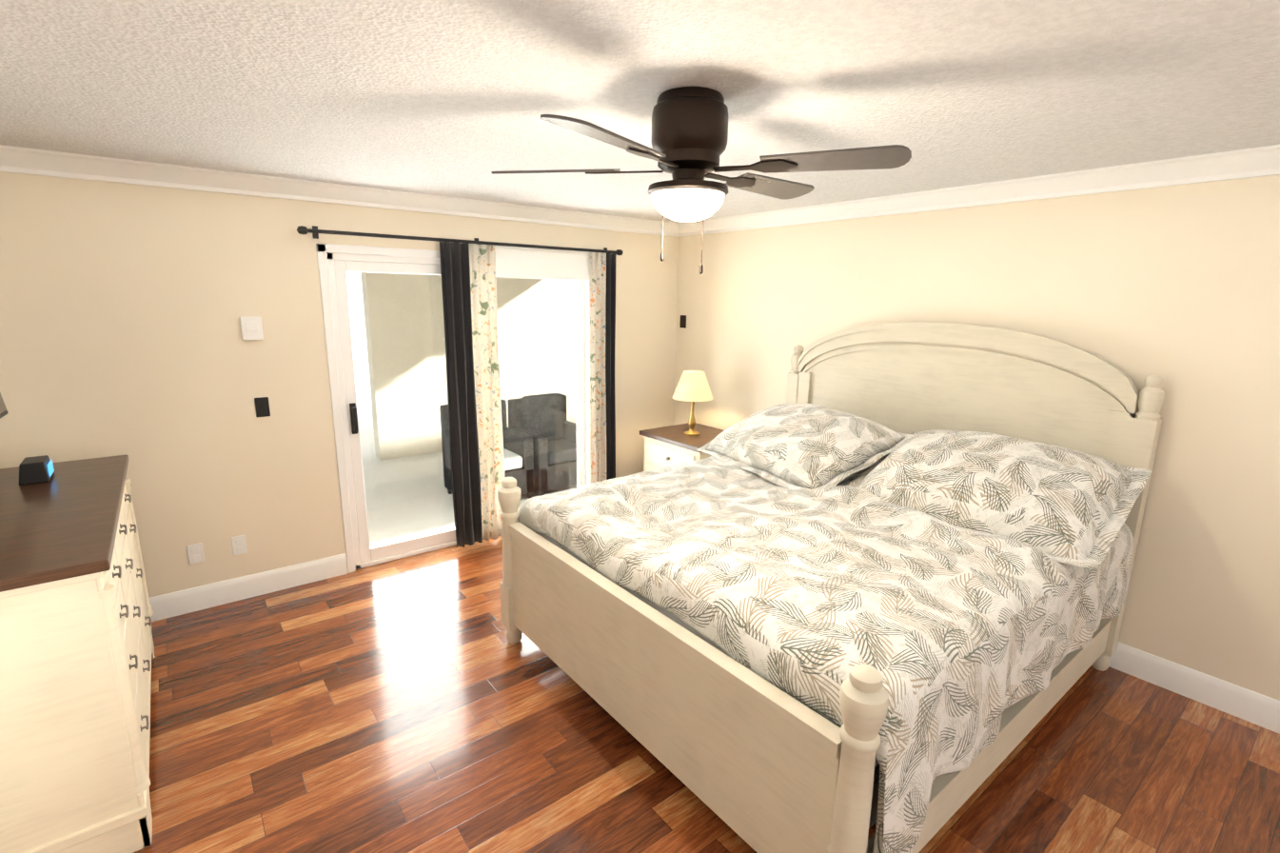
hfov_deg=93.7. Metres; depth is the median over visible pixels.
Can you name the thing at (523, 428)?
chair
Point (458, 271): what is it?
curtain
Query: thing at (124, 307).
wall
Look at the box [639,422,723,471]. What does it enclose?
nightstand
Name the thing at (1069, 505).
pillow
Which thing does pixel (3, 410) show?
tv
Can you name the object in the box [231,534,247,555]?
electrical outlet plate
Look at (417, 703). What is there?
floor
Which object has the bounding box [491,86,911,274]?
ceiling fan
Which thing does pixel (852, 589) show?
bed
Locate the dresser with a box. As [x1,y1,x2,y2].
[0,454,154,852]
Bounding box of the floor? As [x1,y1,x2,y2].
[133,535,1279,852]
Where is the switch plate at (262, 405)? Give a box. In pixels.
[254,396,270,416]
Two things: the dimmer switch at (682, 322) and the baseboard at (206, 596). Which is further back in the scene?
the dimmer switch at (682, 322)
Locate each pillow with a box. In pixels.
[695,402,918,494]
[835,429,1151,570]
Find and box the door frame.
[315,243,590,572]
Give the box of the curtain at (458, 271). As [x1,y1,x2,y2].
[438,240,482,547]
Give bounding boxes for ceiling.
[0,0,1279,222]
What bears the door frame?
attached to the wall at (124, 307)
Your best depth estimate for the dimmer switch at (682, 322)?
5.30 m
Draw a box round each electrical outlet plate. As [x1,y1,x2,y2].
[186,542,204,564]
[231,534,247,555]
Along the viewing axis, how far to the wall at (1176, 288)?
2.87 m
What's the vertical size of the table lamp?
0.509 m
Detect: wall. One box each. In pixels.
[0,171,678,597]
[360,272,576,459]
[673,174,1279,700]
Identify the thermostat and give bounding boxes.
[239,316,263,339]
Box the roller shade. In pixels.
[490,243,590,280]
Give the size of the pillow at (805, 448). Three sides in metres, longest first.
1.080 x 0.820 x 0.368 m
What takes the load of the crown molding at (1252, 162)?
attached to the wall at (1176, 288)
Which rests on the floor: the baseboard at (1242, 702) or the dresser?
the dresser
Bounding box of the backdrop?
[345,271,370,391]
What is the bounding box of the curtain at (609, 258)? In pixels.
[603,252,616,511]
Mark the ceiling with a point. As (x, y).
(447, 97)
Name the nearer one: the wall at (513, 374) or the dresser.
the dresser
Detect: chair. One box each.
[439,398,534,498]
[507,393,576,495]
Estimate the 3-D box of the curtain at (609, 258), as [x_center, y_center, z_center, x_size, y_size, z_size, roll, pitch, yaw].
[-0.249,-0.323,4.955,0.121,2.130,0.063,-9,15,-37]
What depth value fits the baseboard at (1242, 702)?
2.81 m
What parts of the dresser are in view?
drawer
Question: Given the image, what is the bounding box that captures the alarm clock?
[18,454,54,485]
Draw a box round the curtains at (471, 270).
[296,225,622,547]
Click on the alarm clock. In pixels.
(36, 469)
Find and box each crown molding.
[0,144,677,236]
[675,144,1279,236]
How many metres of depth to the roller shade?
4.42 m
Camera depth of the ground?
5.62 m
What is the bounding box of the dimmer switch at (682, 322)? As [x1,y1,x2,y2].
[679,315,686,328]
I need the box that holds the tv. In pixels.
[0,393,8,418]
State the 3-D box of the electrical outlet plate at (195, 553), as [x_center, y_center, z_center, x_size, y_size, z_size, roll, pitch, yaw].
[-2.553,0.732,3.450,0.072,0.115,0.010,-9,15,-37]
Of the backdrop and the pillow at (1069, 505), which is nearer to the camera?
the pillow at (1069, 505)
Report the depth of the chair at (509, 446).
5.42 m
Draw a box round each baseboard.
[148,552,347,621]
[1109,642,1279,733]
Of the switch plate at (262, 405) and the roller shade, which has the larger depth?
the roller shade
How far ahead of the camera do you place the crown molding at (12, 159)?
3.38 m
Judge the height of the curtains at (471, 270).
2.177 m
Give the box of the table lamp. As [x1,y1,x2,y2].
[672,370,713,435]
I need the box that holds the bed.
[497,322,1164,852]
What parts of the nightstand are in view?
drawer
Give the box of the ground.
[355,390,577,547]
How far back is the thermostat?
3.41 m

